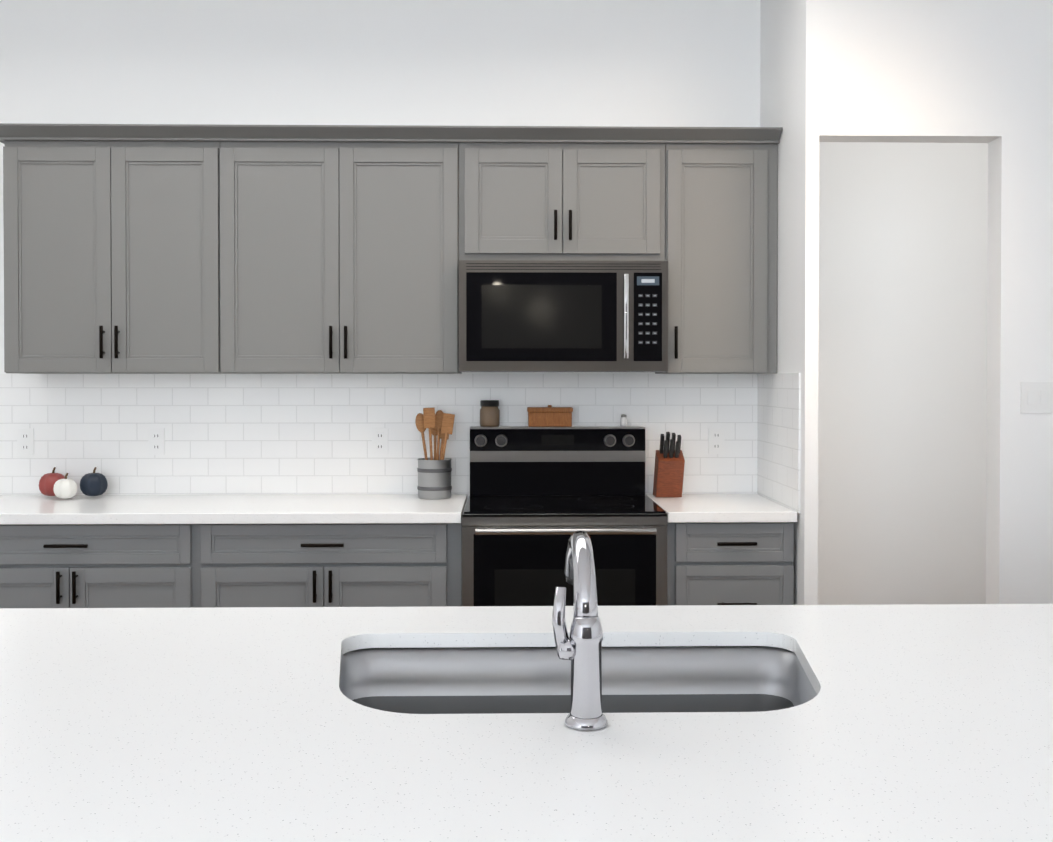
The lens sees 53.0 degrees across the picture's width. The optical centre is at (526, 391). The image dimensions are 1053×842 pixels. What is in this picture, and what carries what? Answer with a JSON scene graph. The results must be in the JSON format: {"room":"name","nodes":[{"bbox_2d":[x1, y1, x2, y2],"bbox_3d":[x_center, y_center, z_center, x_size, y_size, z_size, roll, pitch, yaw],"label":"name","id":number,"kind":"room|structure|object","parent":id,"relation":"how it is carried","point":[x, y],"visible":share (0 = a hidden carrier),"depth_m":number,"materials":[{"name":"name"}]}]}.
{"room":"kitchen","nodes":[
{"label":"kitchen","id":0,"kind":"room"},
{"bbox_2d":[0,0,759,497],"bbox_3d":[-0.795,-0.198,4.626,3.620,3.100,0.120,0,1,-1],"label":"wall","id":1,"kind":"structure","parent":0,"point":[484,62],"depth_m":4.56,"materials":[{"name":"white paint"}]},
{"bbox_2d":[17,428,33,454],"bbox_3d":[-2.154,0.213,4.539,0.070,0.114,0.007,0,1,-1],"label":"electrical outlet","id":2,"kind":"object","parent":1,"relation":"attached to","point":[25,441],"visible":1,"depth_m":4.54,"materials":[{"name":"white plastic"}]},
{"bbox_2d":[0,123,235,373],"bbox_3d":[-1.631,-0.567,4.378,0.918,0.980,0.327,0,1,-1],"label":"upper cabinet","id":3,"kind":"object","parent":1,"relation":"attached to","point":[218,249],"depth_m":4.22,"materials":[{"name":"grey paint"}]},
{"bbox_2d":[148,428,164,454],"bbox_3d":[-1.595,0.213,4.551,0.070,0.114,0.007,0,1,-1],"label":"electrical outlet","id":4,"kind":"object","parent":1,"relation":"attached to","point":[156,441],"visible":1,"depth_m":4.55,"materials":[{"name":"white plastic"}]},
{"bbox_2d":[236,125,461,373],"bbox_3d":[-0.786,-0.567,4.395,1.017,0.980,0.327,0,1,-1],"label":"upper cabinet","id":5,"kind":"object","parent":1,"relation":"attached to","point":[348,236],"depth_m":4.24,"materials":[{"name":"grey paint"}]},
{"bbox_2d":[372,428,387,453],"bbox_3d":[-0.634,0.213,4.570,0.070,0.114,0.007,0,1,-1],"label":"electrical outlet","id":6,"kind":"object","parent":1,"relation":"attached to","point":[379,440],"visible":1,"depth_m":4.57,"materials":[{"name":"white plastic"}]},
{"bbox_2d":[460,126,671,266],"bbox_3d":[0.142,-0.793,4.412,0.835,0.530,0.327,0,1,-1],"label":"upper cabinet","id":7,"kind":"object","parent":1,"relation":"attached to","point":[564,193],"depth_m":4.25,"materials":[{"name":"grey paint"}]},
{"bbox_2d":[459,260,667,371],"bbox_3d":[0.143,-0.303,4.349,0.829,0.438,0.464,0,1,-1],"label":"over-the-range microwave","id":8,"kind":"object","parent":7,"relation":"attached to","point":[555,316],"visible":1,"depth_m":4.17,"materials":[{"name":"grey metal"}]},
{"bbox_2d":[708,428,724,453],"bbox_3d":[0.828,0.213,4.600,0.070,0.114,0.007,0,1,-1],"label":"electrical outlet","id":9,"kind":"object","parent":1,"relation":"attached to","point":[716,440],"visible":1,"depth_m":4.60,"materials":[{"name":"white plastic"}]},
{"bbox_2d":[655,127,782,373],"bbox_3d":[0.789,-0.568,4.428,0.456,0.980,0.327,0,1,-1],"label":"upper cabinet","id":10,"kind":"object","parent":1,"relation":"attached to","point":[722,276],"depth_m":4.27,"materials":[{"name":"grey paint"}]},
{"bbox_2d":[757,0,819,604],"bbox_3d":[1.035,-0.199,4.704,0.058,3.100,1.600,0,1,-1],"label":"wall","id":11,"kind":"structure","parent":0,"point":[787,440],"depth_m":4.02,"materials":[{"name":"white paint"}]},
{"bbox_2d":[818,142,987,604],"bbox_3d":[1.811,-0.209,5.570,1.530,3.100,0.100,0,1,-1],"label":"wall","id":12,"kind":"structure","parent":0,"point":[902,364],"depth_m":5.53,"materials":[{"name":"white paint"}]},
{"bbox_2d":[819,0,1052,603],"bbox_3d":[1.844,-0.190,3.975,1.530,3.100,0.110,0,1,-1],"label":"wall","id":13,"kind":"structure","parent":0,"point":[940,71],"depth_m":3.91,"materials":[{"name":"white paint"}]},
{"bbox_2d":[1020,382,1052,412],"bbox_3d":[1.895,0.021,3.919,0.120,0.116,0.008,0,1,-1],"label":"switch plate","id":14,"kind":"object","parent":13,"relation":"attached to","point":[1036,397],"visible":1,"depth_m":3.92,"materials":[{"name":"white plastic"}]},
{"bbox_3d":[0.060,1.440,1.503,5.400,0.100,8.200,0,1,-1],"label":"floor","id":15,"kind":"structure","parent":0,"visible":0},
{"bbox_2d":[0,524,219,607],"bbox_3d":[-1.679,0.923,4.255,1.016,0.868,0.607,0,1,-1],"label":"base cabinet","id":16,"kind":"object","parent":15,"relation":"on","point":[214,565],"depth_m":3.95,"materials":[{"name":"grey paint"}]},
{"bbox_2d":[220,522,461,606],"bbox_3d":[-0.787,0.923,4.273,1.073,0.868,0.607,0,1,-1],"label":"base cabinet","id":17,"kind":"object","parent":15,"relation":"on","point":[373,564],"depth_m":3.97,"materials":[{"name":"grey paint"}]},
{"bbox_2d":[0,494,466,524],"bbox_3d":[-1.422,0.467,4.239,2.344,0.040,0.639,0,1,-1],"label":"countertop","id":18,"kind":"structure","parent":17,"relation":"on","point":[247,509],"depth_m":4.04,"materials":[{"name":"white stone"}]},
{"bbox_2d":[39,467,64,495],"bbox_3d":[-1.991,0.376,4.439,0.118,0.122,0.118,0,1,-1],"label":"pumpkin","id":19,"kind":"object","parent":18,"relation":"on","point":[47,481],"visible":0.75,"depth_m":4.40,"materials":[{"name":"red"}]},
{"bbox_2d":[53,473,76,498],"bbox_3d":[-1.905,0.386,4.360,0.098,0.106,0.098,0,1,-1],"label":"pumpkin","id":20,"kind":"object","parent":18,"relation":"on","point":[65,487],"visible":1,"depth_m":4.33,"materials":[{"name":"white"}]},
{"bbox_2d":[80,467,107,495],"bbox_3d":[-1.821,0.376,4.442,0.118,0.122,0.118,0,1,-1],"label":"pumpkin","id":21,"kind":"object","parent":18,"relation":"on","point":[93,484],"visible":1,"depth_m":4.40,"materials":[{"name":"blue"}]},
{"bbox_2d":[415,407,454,498],"bbox_3d":[-0.383,0.254,4.430,0.168,0.380,0.145,0,1,-1],"label":"utensil crock","id":22,"kind":"object","parent":18,"relation":"on","point":[434,477],"visible":1,"depth_m":4.40,"materials":[{"name":"grey"}]},
{"bbox_2d":[462,426,667,605],"bbox_3d":[0.138,0.755,4.233,0.766,1.205,0.716,0,1,-1],"label":"range","id":23,"kind":"object","parent":15,"relation":"on","point":[538,497],"visible":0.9,"depth_m":3.95,"materials":[{"name":"silver metal"}]},
{"bbox_2d":[480,400,499,426],"bbox_3d":[-0.158,0.091,4.525,0.086,0.112,0.086,0,1,-1],"label":"spice jar","id":24,"kind":"object","parent":23,"relation":"on","point":[489,413],"visible":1,"depth_m":4.49,"materials":[{"name":"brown glass"}]},
{"bbox_2d":[527,405,572,426],"bbox_3d":[0.100,0.101,4.531,0.193,0.092,0.093,0,1,-1],"label":"box","id":25,"kind":"object","parent":23,"relation":"on","point":[549,416],"visible":0.98,"depth_m":4.49,"materials":[{"name":"brown wood"}]},
{"bbox_2d":[620,414,626,425],"bbox_3d":[0.417,0.121,4.535,0.030,0.052,0.030,0,1,-1],"label":"shaker","id":26,"kind":"object","parent":23,"relation":"on","point":[623,420],"visible":0.98,"depth_m":4.52,"materials":[{"name":"glass"}]},
{"bbox_2d":[666,522,793,605],"bbox_3d":[0.768,0.922,4.287,0.488,0.868,0.644,0,1,-1],"label":"base cabinet","id":27,"kind":"object","parent":15,"relation":"on","point":[739,563],"visible":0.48,"depth_m":4.00,"materials":[{"name":"grey paint"}]},
{"bbox_2d":[645,493,796,522],"bbox_3d":[0.768,0.466,4.284,0.488,0.040,0.639,0,1,-1],"label":"countertop","id":28,"kind":"structure","parent":27,"relation":"on","point":[709,508],"depth_m":4.04,"materials":[{"name":"white stone"}]},
{"bbox_2d":[653,432,684,496],"bbox_3d":[0.599,0.304,4.444,0.110,0.279,0.192,0,1,-1],"label":"knife block","id":29,"kind":"object","parent":28,"relation":"on","point":[669,471],"visible":1,"depth_m":4.40,"materials":[{"name":"red wood"}]},
{"bbox_3d":[0.056,0.954,1.694,3.320,0.868,1.235,0,1,-1],"label":"cabinet","id":30,"kind":"object","parent":15,"relation":"on","visible":0},
{"bbox_2d":[0,604,1052,841],"bbox_3d":[0.059,0.494,1.556,3.400,0.028,1.529,0,1,-1],"label":"countertop","id":31,"kind":"structure","parent":30,"relation":"on","point":[920,722],"depth_m":1.46,"materials":[{"name":"white stone"}]},
{"bbox_2d":[340,646,816,713],"bbox_3d":[0.086,0.585,1.828,0.922,0.158,0.556,0,1,-1],"label":"sink basin","id":32,"kind":"object","parent":31,"relation":"in","point":[499,680],"visible":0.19,"depth_m":2.08,"materials":[{"name":"silver metal"}]},
{"bbox_2d":[552,531,607,730],"bbox_3d":[0.075,0.347,1.624,0.080,0.262,0.264,0,1,-1],"label":"faucet","id":33,"kind":"object","parent":31,"relation":"on","point":[579,646],"visible":1,"depth_m":1.51,"materials":[{"name":"silver metal"}]}
]}

